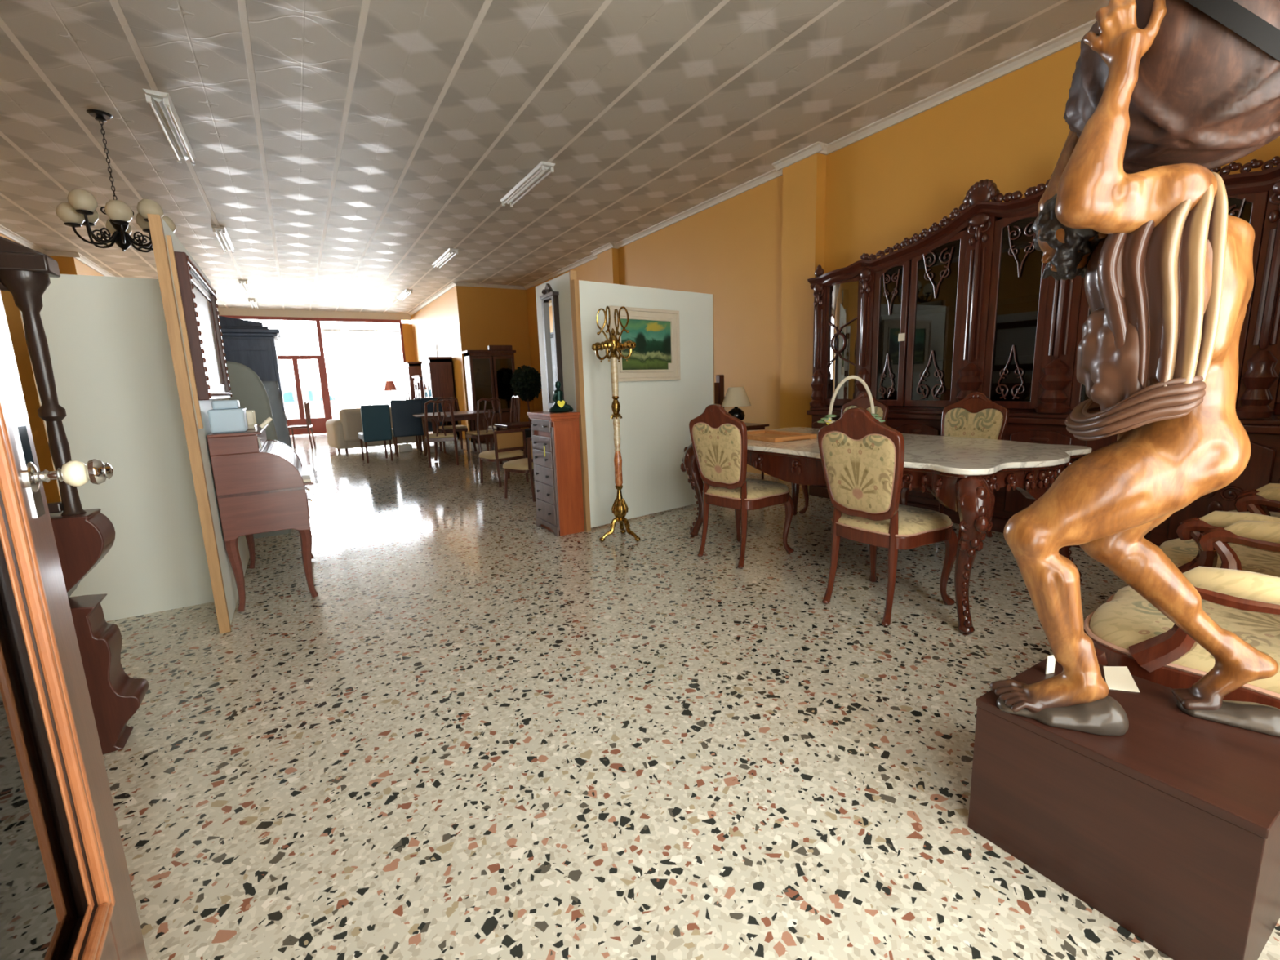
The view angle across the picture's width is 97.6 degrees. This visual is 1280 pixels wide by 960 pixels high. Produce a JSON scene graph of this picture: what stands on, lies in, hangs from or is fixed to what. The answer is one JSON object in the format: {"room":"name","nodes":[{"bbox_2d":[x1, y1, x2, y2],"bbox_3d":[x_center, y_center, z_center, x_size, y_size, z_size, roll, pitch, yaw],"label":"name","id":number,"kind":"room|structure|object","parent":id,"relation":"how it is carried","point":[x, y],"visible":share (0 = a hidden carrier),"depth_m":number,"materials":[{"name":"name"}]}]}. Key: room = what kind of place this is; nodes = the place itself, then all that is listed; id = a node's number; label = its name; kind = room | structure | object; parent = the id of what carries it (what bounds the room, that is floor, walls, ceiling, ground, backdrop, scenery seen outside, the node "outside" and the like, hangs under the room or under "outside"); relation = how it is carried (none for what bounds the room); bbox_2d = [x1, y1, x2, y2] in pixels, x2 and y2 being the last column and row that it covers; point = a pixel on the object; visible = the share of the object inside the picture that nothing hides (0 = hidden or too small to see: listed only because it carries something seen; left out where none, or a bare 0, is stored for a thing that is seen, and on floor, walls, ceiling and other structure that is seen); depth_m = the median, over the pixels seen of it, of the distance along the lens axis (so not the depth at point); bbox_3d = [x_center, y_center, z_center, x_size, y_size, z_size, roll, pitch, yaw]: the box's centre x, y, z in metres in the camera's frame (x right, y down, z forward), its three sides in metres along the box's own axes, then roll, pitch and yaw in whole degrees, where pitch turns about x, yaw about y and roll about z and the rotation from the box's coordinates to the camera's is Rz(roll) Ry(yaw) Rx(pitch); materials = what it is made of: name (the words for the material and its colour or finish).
{"room":"furniture store","nodes":[
{"label":"furniture store","id":0,"kind":"room"},
{"bbox_2d":[0,233,19,244],"bbox_3d":[-5.535,-0.882,3.119,0.220,3.300,12.450,-8,12,-30],"label":"wall","id":1,"kind":"structure","parent":0,"point":[1,234],"depth_m":7.18,"materials":[{"name":"orange paint"}]},
{"bbox_2d":[0,224,44,253],"bbox_3d":[-5.527,-2.509,3.019,0.075,0.062,12.200,-8,12,-30],"label":"trim","id":2,"kind":"structure","parent":1,"relation":"attached to","point":[4,231],"depth_m":7.42,"materials":[{"name":"paint"}]},
{"bbox_2d":[48,255,103,275],"bbox_3d":[-10.167,-2.107,10.975,0.570,3.300,5.950,-8,12,-30],"label":"wall","id":3,"kind":"structure","parent":0,"point":[67,265],"depth_m":8.34,"materials":[{"name":"orange paint"}]},
{"bbox_2d":[43,249,79,257],"bbox_3d":[-8.528,-3.324,8.227,0.425,0.062,0.075,-8,12,-30],"label":"trim","id":4,"kind":"structure","parent":3,"relation":"attached to","point":[53,253],"depth_m":8.23,"materials":[{"name":"paint"}]},
{"bbox_2d":[74,253,115,276],"bbox_3d":[-9.944,-3.739,10.859,0.075,0.062,5.950,-8,12,-30],"label":"trim","id":5,"kind":"structure","parent":3,"relation":"attached to","point":[82,259],"depth_m":9.05,"materials":[{"name":"paint"}]},
{"bbox_2d":[401,323,415,362],"bbox_3d":[-9.068,-2.787,15.158,5.710,3.120,0.150,-8,12,-30],"label":"wall","id":6,"kind":"structure","parent":0,"point":[407,333],"depth_m":16.31,"materials":[{"name":"orange paint"}]},
{"bbox_2d":[218,315,405,419],"bbox_3d":[-8.742,-2.822,15.300,4.460,3.120,0.140,-8,12,-30],"label":"window","id":7,"kind":"structure","parent":6,"relation":"in","point":[317,320],"depth_m":15.33,"materials":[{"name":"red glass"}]},
{"bbox_2d":[277,355,328,435],"bbox_3d":[-9.178,-2.273,15.117,1.200,2.130,0.140,-8,12,-30],"label":"door","id":8,"kind":"structure","parent":7,"relation":"attached to","point":[318,424],"depth_m":15.19,"materials":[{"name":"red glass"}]},
{"bbox_2d":[217,307,411,320],"bbox_3d":[-9.122,-4.411,14.873,5.710,0.180,0.150,-8,12,-30],"label":"trim","id":9,"kind":"structure","parent":6,"relation":"attached to","point":[223,311],"depth_m":14.98,"materials":[{"name":"paint"}]},
{"bbox_2d":[411,287,466,439],"bbox_3d":[-5.171,-2.870,14.376,0.170,3.300,5.200,-8,12,-30],"label":"wall","id":10,"kind":"structure","parent":0,"point":[436,323],"depth_m":13.23,"materials":[{"name":"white paint"}]},
{"bbox_2d":[408,281,457,315],"bbox_3d":[-5.257,-4.431,13.918,0.075,0.062,5.475,-8,12,-30],"label":"trim","id":11,"kind":"structure","parent":10,"relation":"attached to","point":[453,284],"depth_m":13.26,"materials":[{"name":"paint"}]},
{"bbox_2d":[453,285,533,439],"bbox_3d":[-3.187,-2.596,12.441,1.530,3.300,0.200,-8,12,-30],"label":"wall","id":12,"kind":"structure","parent":0,"point":[486,316],"depth_m":12.19,"materials":[{"name":"orange paint"}]},
{"bbox_2d":[457,282,525,289],"bbox_3d":[-3.168,-4.172,12.045,1.530,0.062,0.075,-8,12,-30],"label":"trim","id":13,"kind":"structure","parent":12,"relation":"attached to","point":[464,284],"depth_m":12.02,"materials":[{"name":"paint"}]},
{"bbox_2d":[0,0,1109,313],"bbox_3d":[-3.898,-3.430,7.344,8.400,0.150,18.550,-8,12,-30],"label":"ceiling","id":14,"kind":"structure","parent":0,"point":[340,148],"depth_m":4.44,"materials":[{"name":"tile"}]},
{"bbox_2d":[55,109,176,252],"bbox_3d":[-4.130,-2.324,4.382,0.659,0.990,0.659,-5,11,-20],"label":"chandelier","id":15,"kind":"object","parent":14,"relation":"hanging from","point":[80,210],"visible":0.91,"depth_m":4.31,"materials":[{"name":"black metal"}]},
{"bbox_2d":[142,88,195,164],"bbox_3d":[-3.804,-2.832,4.563,0.147,0.072,1.320,-8,12,-30],"label":"fluorescent light","id":16,"kind":"object","parent":14,"relation":"attached to","point":[161,104],"visible":1,"depth_m":4.40,"materials":[{"name":"white metal"}]},
{"bbox_2d":[211,226,234,253],"bbox_3d":[-5.804,-3.337,7.814,0.147,0.072,1.320,-8,12,-30],"label":"fluorescent light","id":17,"kind":"object","parent":14,"relation":"attached to","point":[221,234],"visible":1,"depth_m":7.66,"materials":[{"name":"white metal"}]},
{"bbox_2d":[238,279,251,293],"bbox_3d":[-7.909,-3.867,11.233,0.147,0.072,1.320,-8,12,-30],"label":"fluorescent light","id":18,"kind":"object","parent":14,"relation":"attached to","point":[245,285],"visible":1,"depth_m":11.07,"materials":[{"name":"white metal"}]},
{"bbox_2d":[247,297,258,309],"bbox_3d":[-9.208,-4.194,13.344,0.147,0.072,1.320,-8,12,-30],"label":"fluorescent light","id":19,"kind":"object","parent":14,"relation":"attached to","point":[253,302],"visible":1,"depth_m":13.16,"materials":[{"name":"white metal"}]},
{"bbox_2d":[396,288,412,301],"bbox_3d":[-5.400,-4.232,12.839,0.147,0.072,1.320,-8,12,-30],"label":"fluorescent light","id":20,"kind":"object","parent":14,"relation":"attached to","point":[406,292],"visible":1,"depth_m":12.71,"materials":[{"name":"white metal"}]},
{"bbox_2d":[432,248,458,268],"bbox_3d":[-3.269,-3.695,9.378,0.147,0.072,1.320,-8,12,-30],"label":"fluorescent light","id":21,"kind":"object","parent":14,"relation":"attached to","point":[446,255],"visible":1,"depth_m":9.24,"materials":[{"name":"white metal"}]},
{"bbox_2d":[500,160,555,207],"bbox_3d":[-1.242,-3.184,6.085,0.147,0.072,1.320,-8,12,-30],"label":"fluorescent light","id":22,"kind":"object","parent":14,"relation":"attached to","point":[543,167],"visible":1,"depth_m":5.95,"materials":[{"name":"white metal"}]},
{"bbox_2d":[596,248,619,284],"bbox_3d":[-0.481,-2.150,9.390,0.110,3.300,0.520,-8,12,-30],"label":"wall pillar","id":23,"kind":"structure","parent":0,"point":[607,260],"depth_m":9.02,"materials":[{"name":"orange paint"}]},
{"bbox_2d":[102,433,1279,959],"bbox_3d":[-3.617,-0.006,7.663,8.400,0.120,19.900,-8,12,-30],"label":"floor","id":24,"kind":"structure","parent":0,"point":[486,732],"depth_m":1.81,"materials":[{"name":"stone"}]},
{"bbox_2d":[0,291,147,959],"bbox_3d":[-0.603,-0.032,0.324,0.200,2.230,1.150,-8,12,-30],"label":"door","id":25,"kind":"structure","parent":24,"relation":"on","point":[66,892],"depth_m":0.76,"materials":[{"name":"brown wood"}]},
{"bbox_2d":[0,235,148,755],"bbox_3d":[-2.072,0.081,1.580,0.833,1.727,0.140,-8,12,-30],"label":"stand","id":26,"kind":"object","parent":24,"relation":"on","point":[83,537],"visible":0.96,"depth_m":1.72,"materials":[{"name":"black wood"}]},
{"bbox_2d":[0,290,61,503],"bbox_3d":[-2.059,-0.208,1.543,0.578,0.630,0.008,-8,12,-30],"label":"mirror glass","id":27,"kind":"object","parent":26,"relation":"on","point":[25,361],"depth_m":1.67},
{"bbox_2d":[20,213,249,634],"bbox_3d":[-3.060,-0.231,2.949,1.362,1.915,1.700,-8,12,-30],"label":"partition wall","id":28,"kind":"structure","parent":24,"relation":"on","point":[116,344],"depth_m":2.85,"materials":[{"name":"paint"}]},
{"bbox_2d":[165,235,203,428],"bbox_3d":[-2.089,-0.667,2.572,0.018,0.860,0.020,-8,12,-30],"label":"batten","id":29,"kind":"object","parent":28,"relation":"attached to","point":[170,244],"visible":1,"depth_m":2.56,"materials":[{"name":"wood"}]},
{"bbox_2d":[173,251,231,400],"bbox_3d":[-2.397,-0.790,3.104,0.058,0.680,1.100,-8,12,-30],"label":"mirror","id":30,"kind":"object","parent":28,"relation":"attached to","point":[200,306],"visible":0.98,"depth_m":2.98,"materials":[{"name":"red wood"}]},
{"bbox_2d":[218,315,268,328],"bbox_3d":[-5.569,-1.081,7.387,1.350,2.220,0.655,-8,12,-30],"label":"wardrobe","id":31,"kind":"object","parent":24,"relation":"on","point":[225,322],"visible":0.02,"depth_m":7.17,"materials":[{"name":"blue paint"}]},
{"bbox_2d":[220,328,285,414],"bbox_3d":[-4.343,-0.627,5.814,1.240,1.790,0.605,-8,12,-30],"label":"wardrobe","id":32,"kind":"object","parent":24,"relation":"on","point":[254,348],"visible":0.16,"depth_m":5.67,"materials":[{"name":"blue paint"}]},
{"bbox_2d":[226,360,291,538],"bbox_3d":[-3.152,-0.165,4.412,0.610,1.535,0.070,-8,12,-30],"label":"headboard","id":33,"kind":"object","parent":24,"relation":"on","point":[247,388],"visible":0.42,"depth_m":4.37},
{"bbox_2d":[206,423,318,611],"bbox_3d":[-2.192,0.156,3.354,0.436,0.942,0.940,-8,12,-30],"label":"desk","id":34,"kind":"object","parent":24,"relation":"on","point":[258,490],"visible":0.97,"depth_m":2.93,"materials":[{"name":"brown wood"}]},
{"bbox_2d":[207,400,248,433],"bbox_3d":[-2.157,-0.334,2.932,0.150,0.165,0.160,-8,12,-30],"label":"storage box","id":35,"kind":"object","parent":34,"relation":"on","point":[226,415],"visible":1,"depth_m":2.87,"materials":[{"name":"plastic"}]},
{"bbox_2d":[244,408,257,429],"bbox_3d":[-2.261,-0.348,3.173,0.130,0.115,0.200,-8,12,-30],"label":"rack","id":36,"kind":"object","parent":34,"relation":"on","point":[251,415],"visible":0.31,"depth_m":3.12,"materials":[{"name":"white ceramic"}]},
{"bbox_2d":[258,417,272,428],"bbox_3d":[-1.994,-0.304,2.984,0.022,0.061,0.067,6,12,37],"label":"paper roll","id":37,"kind":"object","parent":34,"relation":"on","point":[268,420],"visible":1,"depth_m":2.98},
{"bbox_2d":[302,475,311,482],"bbox_3d":[-1.888,-0.009,3.172,0.040,0.014,0.200,-8,12,-30],"label":"notebook","id":38,"kind":"object","parent":34,"relation":"on","point":[306,478],"visible":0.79,"depth_m":3.12,"materials":[{"name":"white paper"}]},
{"bbox_2d":[301,465,314,485],"bbox_3d":[-2.073,-0.028,3.398,0.145,0.013,0.860,-8,12,-30],"label":"shelf","id":39,"kind":"object","parent":34,"relation":"attached to","point":[305,470],"depth_m":3.44,"materials":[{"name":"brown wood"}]},
{"bbox_2d":[262,381,292,448],"bbox_3d":[-3.276,-0.244,4.993,0.306,1.250,0.158,-8,12,-30],"label":"furniture","id":40,"kind":"object","parent":24,"relation":"on","point":[280,420],"visible":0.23,"depth_m":4.94,"materials":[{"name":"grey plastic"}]},
{"bbox_2d":[287,400,315,448],"bbox_3d":[-7.037,-1.141,11.598,0.420,0.981,0.400,-6,11,-21],"label":"wooden chair","id":41,"kind":"object","parent":24,"relation":"on","point":[307,409],"visible":0.88,"depth_m":11.56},
{"bbox_2d":[325,406,422,453],"bbox_3d":[-5.216,-1.033,11.097,1.660,0.820,0.870,-10,13,-38],"label":"sofa","id":42,"kind":"object","parent":24,"relation":"on","point":[343,433],"visible":0.56,"depth_m":10.45,"materials":[{"name":"fabric"}]},
{"bbox_2d":[358,404,392,462],"bbox_3d":[-4.322,-0.767,9.132,0.420,0.917,0.568,-9,12,-34],"label":"leather chair","id":43,"kind":"object","parent":24,"relation":"on","point":[375,419],"visible":1,"depth_m":8.91,"materials":[{"name":"leather"}]},
{"bbox_2d":[383,381,396,399],"bbox_3d":[-6.768,-2.004,15.303,0.340,1.380,0.340,-8,12,-30],"label":"floor lamp","id":44,"kind":"object","parent":24,"relation":"on","point":[390,386],"visible":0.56,"depth_m":15.10,"materials":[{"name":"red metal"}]},
{"bbox_2d":[397,443,412,452],"bbox_3d":[-4.376,-0.597,10.420,0.240,0.140,0.200,-8,12,-30],"label":"storage box","id":45,"kind":"object","parent":24,"relation":"on","point":[406,447],"visible":0.91,"depth_m":10.34,"materials":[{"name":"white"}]},
{"bbox_2d":[390,399,424,457],"bbox_3d":[-4.094,-0.928,9.863,0.500,0.967,0.568,-7,11,-27],"label":"leather chair","id":46,"kind":"object","parent":24,"relation":"on","point":[404,424],"visible":0.84,"depth_m":9.61,"materials":[{"name":"leather"}]},
{"bbox_2d":[400,361,422,399],"bbox_3d":[-6.065,-2.263,15.282,0.520,1.850,0.980,-8,12,-30],"label":"tall cabinet","id":47,"kind":"object","parent":24,"relation":"on","point":[410,369],"visible":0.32,"depth_m":14.79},
{"bbox_2d":[412,374,424,398],"bbox_3d":[-5.305,-1.886,14.090,0.520,1.470,0.880,-8,12,-30],"label":"cabinet","id":48,"kind":"object","parent":24,"relation":"on","point":[418,382],"visible":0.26,"depth_m":13.76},
{"bbox_2d":[413,397,444,450],"bbox_3d":[-4.047,-1.087,10.732,0.500,0.977,0.568,-7,11,-27],"label":"leather chair","id":49,"kind":"object","parent":24,"relation":"on","point":[430,406],"visible":0.27,"depth_m":10.49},
{"bbox_2d":[419,356,458,438],"bbox_3d":[-4.661,-1.899,13.004,0.520,1.830,0.980,-8,12,-30],"label":"tall cabinet","id":50,"kind":"object","parent":24,"relation":"on","point":[437,371],"visible":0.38,"depth_m":12.59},
{"bbox_2d":[424,399,458,467],"bbox_3d":[-2.982,-0.712,8.394,0.450,0.980,0.497,-5,11,-19],"label":"dining chair","id":51,"kind":"object","parent":24,"relation":"on","point":[437,437],"visible":1,"depth_m":8.20,"materials":[{"name":"wood"}]},
{"bbox_2d":[435,396,467,453],"bbox_3d":[-3.413,-1.005,10.145,0.450,0.980,0.497,-7,11,-29],"label":"dining chair","id":52,"kind":"object","parent":24,"relation":"on","point":[460,428],"visible":0.75,"depth_m":10.16,"materials":[{"name":"wood"}]},
{"bbox_2d":[412,410,493,461],"bbox_3d":[-3.085,-0.756,9.354,1.225,0.723,1.250,-8,12,-30],"label":"dining table","id":53,"kind":"object","parent":24,"relation":"on","point":[470,415],"visible":0.82,"depth_m":9.04,"materials":[{"name":"wood"}]},
{"bbox_2d":[465,397,502,461],"bbox_3d":[-2.406,-0.785,8.702,0.450,0.980,0.497,-10,13,-38],"label":"dining chair","id":54,"kind":"object","parent":24,"relation":"on","point":[477,434],"visible":0.81,"depth_m":8.53,"materials":[{"name":"wood"}]},
{"bbox_2d":[461,345,518,443],"bbox_3d":[-3.090,-1.796,11.713,1.010,1.970,0.440,-8,12,-30],"label":"tall cabinet","id":55,"kind":"object","parent":24,"relation":"on","point":[488,373],"visible":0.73,"depth_m":11.49,"materials":[{"name":"wood"}]},
{"bbox_2d":[479,428,528,486],"bbox_3d":[-1.652,-0.287,6.696,0.471,0.641,0.485,8,14,43],"label":"upholstered chair","id":56,"kind":"object","parent":24,"relation":"on","point":[508,444],"visible":0.97,"depth_m":6.53,"materials":[{"name":"beige fabric"}]},
{"bbox_2d":[488,395,520,450],"bbox_3d":[-2.347,-0.976,9.776,0.497,0.980,0.450,-8,12,-32],"label":"dining chair","id":57,"kind":"object","parent":24,"relation":"on","point":[515,407],"visible":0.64,"depth_m":9.82,"materials":[{"name":"brown wood"}]},
{"bbox_2d":[493,421,532,464],"bbox_3d":[-1.645,-0.542,8.261,0.800,0.600,0.600,-8,12,-30],"label":"table","id":58,"kind":"object","parent":24,"relation":"on","point":[527,424],"visible":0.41,"depth_m":7.98,"materials":[{"name":"brown wood"}]},
{"bbox_2d":[502,436,535,502],"bbox_3d":[-1.140,-0.144,5.789,0.471,0.641,0.485,5,12,33],"label":"upholstered chair","id":59,"kind":"object","parent":24,"relation":"on","point":[525,465],"visible":0.52,"depth_m":5.56,"materials":[{"name":"beige fabric"}]},
{"bbox_2d":[509,364,541,428],"bbox_3d":[-2.258,-1.534,11.288,0.673,1.547,0.662,-3,10,-5],"label":"potted plant","id":60,"kind":"object","parent":24,"relation":"on","point":[526,381],"visible":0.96,"depth_m":11.05,"materials":[{"name":"green plant"}]},
{"bbox_2d":[527,410,584,536],"bbox_3d":[-0.664,-0.066,4.409,0.256,0.930,0.460,-8,12,-31],"label":"dresser","id":61,"kind":"object","parent":24,"relation":"on","point":[557,476],"visible":0.98,"depth_m":4.26,"materials":[{"name":"orange wood"}]},
{"bbox_2d":[548,381,573,413],"bbox_3d":[-0.620,-0.637,4.279,0.172,0.236,0.170,4,11,29],"label":"figurine","id":62,"kind":"object","parent":61,"relation":"on","point":[558,393],"visible":0.93,"depth_m":4.25,"materials":[{"name":"ceramic"}]},
{"bbox_2d":[591,306,640,542],"bbox_3d":[-0.185,-0.378,4.005,0.305,1.652,0.302,-6,11,-22],"label":"coat stand","id":63,"kind":"object","parent":24,"relation":"on","point":[620,508],"visible":1,"depth_m":3.96,"materials":[{"name":"gold metal"}]},
{"bbox_2d":[535,270,714,531],"bbox_3d":[-0.030,-0.696,4.913,1.474,1.955,0.790,-8,12,-30],"label":"partition wall","id":64,"kind":"structure","parent":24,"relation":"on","point":[656,415],"depth_m":4.58,"materials":[{"name":"paint"}]},
{"bbox_2d":[539,283,564,408],"bbox_3d":[-0.708,-1.062,4.493,0.060,0.984,0.270,-8,12,-30],"label":"wall mirror","id":65,"kind":"object","parent":64,"relation":"attached to","point":[549,299],"visible":0.98,"depth_m":4.47,"materials":[{"name":"black wood"}]},
{"bbox_2d":[546,298,556,403],"bbox_3d":[-0.698,-1.029,4.504,0.004,0.817,0.172,-8,12,-30],"label":"mirror glass","id":66,"kind":"object","parent":65,"relation":"attached to","point":[551,362],"depth_m":4.53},
{"bbox_2d":[608,306,680,382],"bbox_3d":[0.055,-1.091,4.528,0.720,0.570,0.034,-10,13,-39],"label":"landscape painting","id":67,"kind":"object","parent":64,"relation":"attached to","point":[655,333],"visible":0.8,"depth_m":4.55,"materials":[{"name":"green fabric"}]},
{"bbox_2d":[714,374,724,408],"bbox_3d":[0.559,-0.621,6.584,1.060,1.190,0.080,-8,12,-30],"label":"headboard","id":68,"kind":"object","parent":24,"relation":"on","point":[719,384],"visible":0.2,"depth_m":6.72,"materials":[{"name":"brown wood"}]},
{"bbox_2d":[688,404,794,568],"bbox_3d":[0.651,0.000,3.597,0.558,0.995,0.495,-10,13,-40],"label":"dining chair","id":69,"kind":"object","parent":24,"relation":"on","point":[719,439],"visible":1,"depth_m":3.42,"materials":[{"name":"fabric"}]},
{"bbox_2d":[744,422,768,479],"bbox_3d":[1.130,-0.321,6.402,0.480,0.625,0.480,-8,12,-30],"label":"side table","id":70,"kind":"object","parent":24,"relation":"on","point":[750,426],"visible":0.14,"depth_m":6.24,"materials":[{"name":"brown wood"}]},
{"bbox_2d":[721,386,751,420],"bbox_3d":[1.067,-0.817,6.215,0.330,0.420,0.330,-8,12,-30],"label":"table lamp","id":71,"kind":"object","parent":70,"relation":"on","point":[735,397],"visible":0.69,"depth_m":6.11,"materials":[{"name":"beige fabric"}]},
{"bbox_2d":[799,391,888,514],"bbox_3d":[1.662,-0.204,4.566,0.558,0.995,0.495,-8,12,-30],"label":"dining chair","id":72,"kind":"object","parent":24,"relation":"on","point":[862,401],"visible":0.19,"depth_m":4.62,"materials":[{"name":"red wood"}]},
{"bbox_2d":[680,426,1092,634],"bbox_3d":[1.349,0.123,3.514,1.200,0.735,2.190,-8,12,-30],"label":"dining table","id":73,"kind":"object","parent":24,"relation":"on","point":[962,473],"visible":0.66,"depth_m":2.63,"materials":[{"name":"white stone"}]},
{"bbox_2d":[746,429,817,442],"bbox_3d":[0.887,-0.301,3.803,0.350,0.030,0.500,-7,11,-27],"label":"wooden tray","id":74,"kind":"object","parent":73,"relation":"on","point":[766,435],"visible":0.73,"depth_m":3.66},
{"bbox_2d":[817,375,884,423],"bbox_3d":[1.341,-0.460,3.550,0.409,0.401,0.261,1,10,14],"label":"basket","id":75,"kind":"object","parent":73,"relation":"on","point":[824,420],"visible":0.44,"depth_m":3.52,"materials":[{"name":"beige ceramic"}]},
{"bbox_2d":[824,417,881,423],"bbox_3d":[1.355,-0.327,3.571,0.353,0.130,0.261,1,10,14],"label":"bowl","id":76,"kind":"object","parent":75,"relation":"on","point":[826,420],"depth_m":3.54,"materials":[{"name":"white ceramic"}]},
{"bbox_2d":[817,407,957,626],"bbox_3d":[1.204,0.133,2.737,0.558,0.995,0.495,-8,12,-32],"label":"dining chair","id":77,"kind":"object","parent":24,"relation":"on","point":[862,457],"visible":1,"depth_m":2.57,"materials":[{"name":"fabric"}]},
{"bbox_2d":[899,391,1009,537],"bbox_3d":[2.128,-0.087,3.810,0.558,0.995,0.495,-8,12,-32],"label":"dining chair","id":78,"kind":"object","parent":24,"relation":"on","point":[975,415],"visible":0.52,"depth_m":3.85,"materials":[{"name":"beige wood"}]},
{"bbox_2d":[806,155,1279,548],"bbox_3d":[2.672,-0.839,3.884,0.580,2.415,3.520,-8,12,-30],"label":"display cabinet","id":79,"kind":"object","parent":24,"relation":"on","point":[975,309],"visible":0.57,"depth_m":3.86,"materials":[{"name":"brown wood"}]},
{"bbox_2d":[897,333,905,341],"bbox_3d":[2.082,-1.136,4.457,0.002,0.060,0.056,-8,12,-30],"label":"price tag","id":80,"kind":"object","parent":79,"relation":"attached to","point":[901,336],"visible":1,"depth_m":4.46,"materials":[{"name":"white paper"}]},
{"bbox_2d":[967,658,1279,959],"bbox_3d":[1.132,0.712,1.296,0.430,0.356,0.485,-8,12,-30],"label":"pedestal","id":81,"kind":"object","parent":24,"relation":"on","point":[1168,827],"visible":0.79,"depth_m":1.14,"materials":[{"name":"brown wood"}]},
{"bbox_2d":[1045,654,1055,674],"bbox_3d":[1.069,0.479,1.457,0.028,0.050,0.002,-5,10,-16],"label":"paper card","id":82,"kind":"object","parent":81,"relation":"on","point":[1051,660],"visible":0.86,"depth_m":1.46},
{"bbox_2d":[1102,666,1139,692],"bbox_3d":[1.219,0.504,1.430,0.064,0.001,0.154,4,12,30],"label":"paper sheet","id":83,"kind":"object","parent":81,"relation":"on","point":[1117,677],"visible":0.86,"depth_m":1.42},
{"bbox_2d":[990,0,1279,736],"bbox_3d":[1.104,-0.240,1.170,0.574,1.562,0.422,2,11,22],"label":"statue","id":84,"kind":"object","parent":81,"relation":"on","point":[1166,94],"visible":1,"depth_m":1.06,"materials":[{"name":"brown wood"}]},
{"bbox_2d":[1064,375,1206,440],"bbox_3d":[0.997,-0.151,1.184,0.155,0.133,0.341,0,10,13],"label":"drape","id":85,"kind":"object","parent":84,"relation":"hanging from","point":[1131,407],"depth_m":1.08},
{"bbox_2d":[1084,172,1228,389],"bbox_3d":[1.003,-0.376,1.144,0.182,0.447,0.330,2,11,22],"label":"drape","id":86,"kind":"object","parent":84,"relation":"hanging from","point":[1156,265],"depth_m":1.01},
{"bbox_2d":[1084,520,1279,709],"bbox_3d":[1.742,0.334,1.530,0.742,0.978,0.759,-9,12,-36],"label":"armchair","id":87,"kind":"object","parent":24,"relation":"on","point":[1127,630],"visible":0.64,"depth_m":1.51,"materials":[{"name":"fabric"}]},
{"bbox_2d":[1126,486,1279,586],"bbox_3d":[2.325,0.229,2.014,0.742,0.978,0.759,-8,12,-30],"label":"armchair","id":88,"kind":"object","parent":24,"relation":"on","point":[1184,552],"visible":0.4,"depth_m":2.03,"materials":[{"name":"fabric"}]},
{"bbox_2d":[1227,478,1279,517],"bbox_3d":[2.972,0.136,2.422,0.742,0.978,0.759,-8,12,-30],"label":"armchair","id":89,"kind":"object","parent":24,"relation":"on","point":[1276,513],"visible":0.05,"depth_m":2.36,"materials":[{"name":"red wood"}]},
{"bbox_2d":[779,152,826,485],"bbox_3d":[1.685,-1.601,5.852,0.130,3.300,0.450,-8,12,-30],"label":"wall pillar","id":90,"kind":"structure","parent":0,"point":[804,181],"depth_m":5.73,"materials":[{"name":"orange paint"}]},
{"bbox_2d":[526,41,1279,475],"bbox_3d":[0.929,-1.846,7.392,0.200,3.300,13.200,-8,12,-30],"label":"wall","id":91,"kind":"structure","parent":0,"point":[889,185],"depth_m":5.24,"materials":[{"name":"orange paint"}]},
{"bbox_2d":[524,253,596,289],"bbox_3d":[-1.611,-4.021,10.893,0.075,0.062,3.680,-8,12,-30],"label":"trim","id":92,"kind":"structure","parent":91,"relation":"attached to","point":[591,257],"depth_m":10.66,"materials":[{"name":"paint"}]},
{"bbox_2d":[591,242,613,255],"bbox_3d":[-0.613,-3.733,9.064,0.075,0.062,0.670,-8,12,-30],"label":"trim","id":93,"kind":"structure","parent":91,"relation":"attached to","point":[603,248],"depth_m":9.03,"materials":[{"name":"paint"}]},
{"bbox_2d":[616,168,782,248],"bbox_3d":[0.577,-3.470,7.338,0.075,0.062,3.700,-8,12,-30],"label":"trim","id":94,"kind":"structure","parent":91,"relation":"attached to","point":[772,174],"depth_m":6.93,"materials":[{"name":"paint"}]},
{"bbox_2d":[772,141,823,171],"bbox_3d":[1.544,-3.183,5.520,0.075,0.062,0.600,-8,12,-30],"label":"trim","id":95,"kind":"structure","parent":91,"relation":"attached to","point":[817,147],"depth_m":5.49,"materials":[{"name":"paint"}]},
{"bbox_2d":[817,142,827,155],"bbox_3d":[1.768,-3.160,5.351,0.130,0.062,0.075,-8,12,-30],"label":"trim","id":96,"kind":"structure","parent":91,"relation":"attached to","point":[824,152],"depth_m":5.36,"materials":[{"name":"paint"}]},
{"bbox_2d":[826,18,1097,154],"bbox_3d":[2.916,-2.881,3.539,0.075,0.062,4.400,-8,12,-30],"label":"trim","id":97,"kind":"structure","parent":91,"relation":"attached to","point":[1074,36],"depth_m":4.21,"materials":[{"name":"paint"}]},
{"label":"outside","id":98,"kind":"structure","parent":0,"visible":0},
{"bbox_2d":[371,402,390,406],"bbox_3d":[-18.519,-4.121,34.156,20.000,0.100,42.000,-8,12,-30],"label":"pavement","id":99,"kind":"structure","parent":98,"point":[378,403],"depth_m":50.48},
{"bbox_2d":[282,387,371,419],"bbox_3d":[-11.867,-2.559,19.766,4.296,1.363,1.620,-8,12,-30],"label":"car","id":100,"kind":"object","parent":99,"relation":"on","point":[313,395],"visible":0.26,"depth_m":19.26,"materials":[{"name":"white paint"}]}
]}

